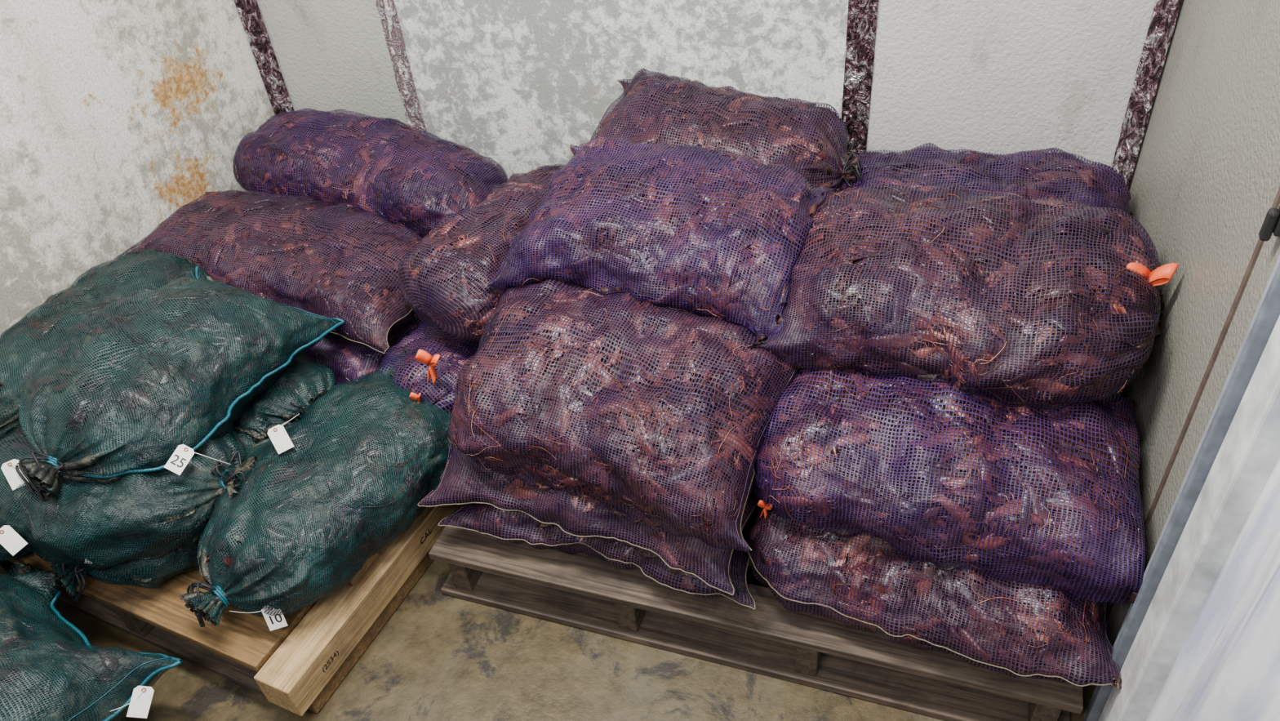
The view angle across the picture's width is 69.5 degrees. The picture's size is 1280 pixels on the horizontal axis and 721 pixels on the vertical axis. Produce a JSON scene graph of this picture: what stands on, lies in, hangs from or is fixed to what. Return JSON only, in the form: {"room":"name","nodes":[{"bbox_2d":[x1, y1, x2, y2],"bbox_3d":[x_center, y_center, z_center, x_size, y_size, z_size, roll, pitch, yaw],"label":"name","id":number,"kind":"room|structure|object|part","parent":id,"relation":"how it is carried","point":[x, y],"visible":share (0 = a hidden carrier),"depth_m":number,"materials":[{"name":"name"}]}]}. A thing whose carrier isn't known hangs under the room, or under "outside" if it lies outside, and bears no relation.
{"room":"walk-in cooler","nodes":[
{"label":"walk-in cooler","id":0,"kind":"room"},
{"bbox_2d":[0,0,275,336],"bbox_3d":[-1.718,-0.303,1.221,0.060,2.400,3.410,9,42,17],"label":"wall","id":1,"kind":"structure","parent":0,"point":[117,116],"depth_m":2.27,"materials":[{"name":"white paint"}]},
{"bbox_2d":[233,0,293,115],"bbox_3d":[-1.146,-1.309,2.356,0.057,2.400,0.006,-21,42,-17],"label":"trim","id":2,"kind":"structure","parent":1,"relation":"attached to","point":[249,12],"depth_m":2.70,"materials":[{"name":"metal"}]},
{"bbox_2d":[256,0,408,125],"bbox_3d":[-0.930,-1.313,2.332,0.470,2.400,0.060,9,42,17],"label":"panel","id":3,"kind":"object","parent":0,"point":[331,55],"visible":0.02,"depth_m":2.65,"materials":[{"name":"white paint"}]},
{"bbox_2d":[0,515,1097,720],"bbox_3d":[-0.159,0.930,1.454,3.700,0.050,4.000,9,42,17],"label":"floor","id":4,"kind":"structure","parent":0,"point":[439,656],"depth_m":1.80,"materials":[{"name":"concrete"}]},
{"bbox_2d":[0,557,182,720],"bbox_3d":[-1.238,0.593,1.706,0.718,0.318,0.459,12,43,21],"label":"sack","id":5,"kind":"object","parent":4,"relation":"on","point":[47,672],"visible":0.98,"depth_m":1.64,"materials":[{"name":"teal fabric"}]},
{"bbox_2d":[108,684,154,718],"bbox_3d":[-0.901,0.606,1.625,0.087,0.045,0.040,-10,40,-4],"label":"paper tag","id":6,"kind":"object","parent":5,"relation":"attached to","point":[140,703],"visible":1,"depth_m":1.62,"materials":[{"name":"white paper"}]},
{"bbox_2d":[0,499,465,715],"bbox_3d":[-0.824,0.212,2.249,0.931,0.148,1.100,13,43,22],"label":"wooden pallet","id":7,"kind":"object","parent":4,"relation":"on","point":[298,666],"visible":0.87,"depth_m":1.83,"materials":[{"name":"brown wood"}]},
{"bbox_2d":[0,543,31,560],"bbox_3d":[-1.282,0.220,2.018,0.363,0.226,0.598,9,42,17],"label":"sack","id":8,"kind":"object","parent":7,"relation":"on","point":[4,553],"visible":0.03,"depth_m":1.90,"materials":[{"name":"teal fabric"}]},
{"bbox_2d":[0,423,258,571],"bbox_3d":[-1.058,0.268,1.889,0.614,0.278,0.380,5,41,14],"label":"sack","id":9,"kind":"object","parent":7,"relation":"on","point":[140,515],"visible":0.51,"depth_m":1.74,"materials":[{"name":"teal fabric"}]},
{"bbox_2d":[0,524,28,555],"bbox_3d":[-1.215,0.340,1.758,0.157,0.105,0.030,18,45,27],"label":"paper tag","id":10,"kind":"object","parent":9,"relation":"attached to","point":[10,539],"visible":1,"depth_m":1.72,"materials":[{"name":"white paper"}]},
{"bbox_2d":[164,444,231,475],"bbox_3d":[-0.849,0.194,1.762,0.103,0.082,0.036,-35,47,-30],"label":"paper tag","id":11,"kind":"object","parent":9,"relation":"attached to","point":[183,454],"visible":1,"depth_m":1.74,"materials":[{"name":"white paper"}]},
{"bbox_2d":[48,430,258,601],"bbox_3d":[-0.960,0.259,1.969,0.376,0.174,0.599,24,48,32],"label":"sack","id":12,"kind":"object","parent":7,"relation":"on","point":[142,572],"visible":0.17,"depth_m":1.81,"materials":[{"name":"teal fabric"}]},
{"bbox_2d":[15,266,344,502],"bbox_3d":[-0.994,0.042,1.927,0.415,0.299,0.651,15,44,24],"label":"sack","id":13,"kind":"object","parent":12,"relation":"on","point":[144,376],"visible":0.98,"depth_m":1.80,"materials":[{"name":"teal fabric"}]},
{"bbox_2d":[0,458,29,490],"bbox_3d":[-1.153,0.209,1.739,0.092,0.048,0.038,-10,40,-5],"label":"paper tag","id":14,"kind":"object","parent":13,"relation":"attached to","point":[8,468],"visible":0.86,"depth_m":1.74,"materials":[{"name":"white paper"}]},
{"bbox_2d":[228,350,335,441],"bbox_3d":[-0.906,0.073,2.130,0.572,0.244,0.288,23,48,31],"label":"sack","id":15,"kind":"object","parent":7,"relation":"on","point":[300,384],"visible":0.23,"depth_m":1.98,"materials":[{"name":"teal fabric"}]},
{"bbox_2d":[179,348,455,626],"bbox_3d":[-0.641,0.256,1.885,0.384,0.237,0.666,24,48,31],"label":"sack","id":16,"kind":"object","parent":7,"relation":"on","point":[359,465],"visible":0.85,"depth_m":1.77,"materials":[{"name":"teal fabric"}]},
{"bbox_2d":[229,604,288,631],"bbox_3d":[-0.716,0.475,1.714,0.117,0.052,0.027,0,40,8],"label":"paper tag","id":17,"kind":"object","parent":16,"relation":"attached to","point":[273,622],"visible":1,"depth_m":1.71,"materials":[{"name":"white paper"}]},
{"bbox_2d":[266,413,299,453],"bbox_3d":[-0.719,0.135,1.857,0.045,0.046,0.105,-9,40,-4],"label":"paper tag","id":18,"kind":"object","parent":16,"relation":"on","point":[282,442],"visible":1,"depth_m":1.83,"materials":[{"name":"white paper"}]},
{"bbox_2d":[408,391,421,403],"bbox_3d":[-0.464,0.084,1.926,0.028,0.050,0.014,9,42,17],"label":"ribbon","id":19,"kind":"object","parent":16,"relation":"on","point":[415,396],"visible":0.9,"depth_m":1.92,"materials":[{"name":"plastic"}]},
{"bbox_2d":[302,307,427,387],"bbox_3d":[-0.841,-0.129,2.389,0.754,0.214,0.511,9,42,17],"label":"sack","id":20,"kind":"object","parent":7,"relation":"on","point":[348,359],"visible":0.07,"depth_m":2.16,"materials":[{"name":"fabric"}]},
{"bbox_2d":[117,190,422,354],"bbox_3d":[-0.887,-0.266,2.319,0.877,0.193,0.407,13,43,21],"label":"sack","id":21,"kind":"object","parent":20,"relation":"on","point":[340,261],"visible":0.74,"depth_m":2.21,"materials":[{"name":"fabric"}]},
{"bbox_2d":[371,319,482,413],"bbox_3d":[-0.390,0.015,2.127,0.365,0.250,0.544,13,43,22],"label":"sack","id":22,"kind":"object","parent":7,"relation":"on","point":[411,373],"visible":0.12,"depth_m":1.98,"materials":[{"name":"fabric"}]},
{"bbox_2d":[414,349,439,384],"bbox_3d":[-0.424,0.013,1.884,0.055,0.087,0.024,9,42,17],"label":"ribbon","id":23,"kind":"object","parent":22,"relation":"on","point":[422,356],"visible":1,"depth_m":1.87,"materials":[{"name":"plastic"}]},
{"bbox_2d":[397,164,565,346],"bbox_3d":[-0.271,-0.248,2.122,0.353,0.282,0.602,17,45,25],"label":"sack","id":24,"kind":"object","parent":22,"relation":"on","point":[446,277],"visible":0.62,"depth_m":1.94,"materials":[{"name":"fabric"}]},
{"bbox_3d":[-1.196,0.030,2.246,0.377,0.227,0.510,9,42,17],"label":"sack","id":25,"kind":"object","parent":7,"relation":"on","visible":0},
{"bbox_2d":[0,248,215,439],"bbox_3d":[-1.243,-0.012,2.121,0.365,0.262,0.685,9,42,17],"label":"sack","id":26,"kind":"object","parent":25,"relation":"on","point":[33,336],"visible":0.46,"depth_m":2.07,"materials":[{"name":"teal fabric"}]},
{"bbox_2d":[428,497,1083,720],"bbox_3d":[0.337,0.178,2.143,1.235,0.139,1.140,9,42,17],"label":"wooden pallet","id":27,"kind":"object","parent":4,"relation":"on","point":[581,590],"visible":0.22,"depth_m":1.74,"materials":[{"name":"brown wood"}]},
{"bbox_2d":[417,440,760,595],"bbox_3d":[-0.049,0.180,1.864,0.655,0.274,0.490,11,43,20],"label":"sack","id":28,"kind":"object","parent":27,"relation":"on","point":[463,478],"visible":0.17,"depth_m":1.71,"materials":[{"name":"fabric"}]},
{"bbox_2d":[437,497,759,609],"bbox_3d":[-0.024,0.237,1.893,0.659,0.146,0.483,9,42,17],"label":"sack","id":29,"kind":"object","parent":27,"relation":"on","point":[507,524],"visible":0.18,"depth_m":1.78,"materials":[{"name":"fabric"}]},
{"bbox_2d":[448,275,802,551],"bbox_3d":[-0.020,0.084,1.770,0.666,0.350,0.453,13,43,22],"label":"sack","id":30,"kind":"object","parent":29,"relation":"on","point":[638,406],"visible":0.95,"depth_m":1.64,"materials":[{"name":"fabric"}]},
{"bbox_2d":[485,137,848,369],"bbox_3d":[0.066,-0.237,1.858,0.688,0.292,0.438,9,42,17],"label":"sack","id":31,"kind":"object","parent":30,"relation":"on","point":[698,231],"visible":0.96,"depth_m":1.76,"materials":[{"name":"fabric"}]},
{"bbox_2d":[746,495,1121,689],"bbox_3d":[0.534,0.310,1.685,0.663,0.205,0.463,13,43,22],"label":"sack","id":32,"kind":"object","parent":27,"relation":"on","point":[864,581],"visible":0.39,"depth_m":1.53,"materials":[{"name":"fabric"}]},
{"bbox_2d":[751,363,1145,603],"bbox_3d":[0.526,0.146,1.633,0.651,0.248,0.459,9,42,17],"label":"sack","id":33,"kind":"object","parent":32,"relation":"on","point":[951,478],"visible":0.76,"depth_m":1.50,"materials":[{"name":"fabric"}]},
{"bbox_2d":[756,499,772,518],"bbox_3d":[0.224,0.265,1.648,0.028,0.044,0.013,9,42,17],"label":"ribbon","id":34,"kind":"object","parent":33,"relation":"attached to","point":[760,504],"visible":0.94,"depth_m":1.64,"materials":[{"name":"plastic"}]},
{"bbox_2d":[747,182,1164,409],"bbox_3d":[0.576,-0.122,1.694,0.687,0.291,0.490,9,42,17],"label":"sack","id":35,"kind":"object","parent":33,"relation":"on","point":[1021,302],"visible":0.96,"depth_m":1.56,"materials":[{"name":"fabric"}]},
{"bbox_2d":[1126,262,1178,286],"bbox_3d":[0.844,-0.119,1.551,0.083,0.117,0.033,9,42,17],"label":"ribbon","id":36,"kind":"object","parent":35,"relation":"attached to","point":[1162,275],"visible":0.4,"depth_m":1.52,"materials":[{"name":"plastic"}]},
{"bbox_3d":[0.144,-0.137,2.263,0.638,0.219,0.549,9,42,17],"label":"sack","id":37,"kind":"object","parent":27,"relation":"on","visible":0},
{"bbox_3d":[0.135,-0.250,2.147,0.572,0.211,0.487,9,42,17],"label":"sack","id":38,"kind":"object","parent":37,"relation":"on","visible":0},
{"bbox_2d":[568,68,863,191],"bbox_3d":[0.185,-0.498,2.160,0.708,0.254,0.389,13,43,22],"label":"sack","id":39,"kind":"object","parent":38,"relation":"on","point":[808,139],"visible":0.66,"depth_m":2.07,"materials":[{"name":"fabric"}]},
{"bbox_3d":[0.719,-0.059,2.097,0.606,0.214,0.550,9,42,17],"label":"sack","id":40,"kind":"object","parent":27,"relation":"on","visible":0},
{"bbox_3d":[0.697,-0.137,1.976,0.596,0.194,0.461,9,42,17],"label":"sack","id":41,"kind":"object","parent":40,"relation":"on","visible":0},
{"bbox_2d":[835,142,1133,222],"bbox_3d":[0.738,-0.303,2.060,0.680,0.274,0.438,9,42,17],"label":"sack","id":42,"kind":"object","parent":41,"relation":"on","point":[1032,175],"visible":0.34,"depth_m":1.99,"materials":[{"name":"fabric"}]},
{"bbox_2d":[1084,254,1279,718],"bbox_3d":[0.724,-0.270,0.857,0.085,2.400,0.040,9,42,17],"label":"post","id":43,"kind":"object","parent":4,"relation":"on","point":[1277,262],"visible":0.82,"depth_m":1.20,"materials":[{"name":"grey metal"}]},
{"bbox_2d":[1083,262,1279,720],"bbox_3d":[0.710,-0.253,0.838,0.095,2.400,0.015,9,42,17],"label":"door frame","id":44,"kind":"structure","parent":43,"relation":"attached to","point":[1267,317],"depth_m":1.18,"materials":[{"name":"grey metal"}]},
{"bbox_2d":[393,0,848,182],"bbox_3d":[-0.112,-1.188,2.072,1.265,2.400,0.060,9,42,17],"label":"panel","id":45,"kind":"object","parent":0,"point":[515,83],"visible":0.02,"depth_m":2.40,"materials":[{"name":"white paint"}]},
{"bbox_2d":[374,0,426,135],"bbox_3d":[-0.720,-1.257,2.237,0.059,2.400,0.006,9,42,17],"label":"trim","id":46,"kind":"structure","parent":45,"relation":"attached to","point":[386,8],"depth_m":2.59,"materials":[{"name":"metal"}]},
{"bbox_2d":[841,0,878,161],"bbox_3d":[0.473,-1.074,1.858,0.069,2.400,0.006,9,42,17],"label":"trim","id":47,"kind":"structure","parent":45,"relation":"attached to","point":[862,14],"depth_m":2.18,"materials":[{"name":"metal"}]},
{"bbox_2d":[866,0,1155,167],"bbox_3d":[0.812,-1.046,1.779,0.695,2.400,0.060,9,42,17],"label":"panel","id":48,"kind":"object","parent":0,"point":[998,77],"visible":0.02,"depth_m":2.08,"materials":[{"name":"white paint"}]},
{"bbox_2d":[1106,0,1279,649],"bbox_3d":[0.921,-0.631,1.265,0.064,2.400,1.120,9,42,17],"label":"wall","id":49,"kind":"structure","parent":0,"point":[1205,182],"depth_m":1.44,"materials":[{"name":"white paint"}]},
{"bbox_2d":[1111,0,1182,188],"bbox_3d":[1.042,-0.973,1.661,0.006,2.400,0.057,-21,42,-17],"label":"trim","id":50,"kind":"structure","parent":49,"relation":"attached to","point":[1165,12],"depth_m":1.98,"materials":[{"name":"metal"}]},
{"bbox_3d":[0.757,-0.373,0.976,0.004,2.400,0.011,9,42,17],"label":"seam strip","id":51,"kind":"part","parent":49,"relation":"part of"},
{"bbox_2d":[1258,205,1279,241],"bbox_3d":[0.750,-0.170,1.083,0.023,0.065,0.023,9,42,17],"label":"wall latch","id":52,"kind":"structure","parent":49,"relation":"attached to","point":[1271,224],"depth_m":1.08,"materials":[{"name":"black metal"}]},
{"bbox_2d":[1097,315,1279,720],"bbox_3d":[0.703,-0.224,0.804,0.080,2.400,0.075,9,42,17],"label":"strip curtain","id":53,"kind":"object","parent":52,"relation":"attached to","point":[1249,451],"depth_m":1.16,"materials":[{"name":"plastic"}]},
{"bbox_3d":[0.754,-0.173,1.078,0.012,0.055,0.023,9,42,17],"label":"plate","id":54,"kind":"part","parent":52,"relation":"part of","materials":[{"name":"black metal"}]},
{"bbox_3d":[-0.676,-1.066,0.077,2.490,0.050,3.410,9,42,17],"label":"ceiling","id":55,"kind":"structure","parent":0,"visible":0},
{"bbox_2d":[1145,456,1279,720],"bbox_3d":[0.480,0.213,0.323,0.055,2.350,1.301,9,42,17],"label":"curtain","id":56,"kind":"object","parent":55,"relation":"hanging from","point":[1227,666],"visible":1,"depth_m":1.07,"materials":[{"name":"white plastic"}]},
{"bbox_3d":[-0.739,-0.391,2.676,0.756,0.233,0.435,9,42,17],"label":"sack","id":57,"kind":"object","parent":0,"visible":0},
{"bbox_2d":[232,108,508,240],"bbox_3d":[-0.739,-0.508,2.547,0.797,0.301,0.369,9,42,17],"label":"sack","id":58,"kind":"object","parent":57,"relation":"on","point":[387,167],"visible":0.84,"depth_m":2.43,"materials":[{"name":"fabric"}]}
]}

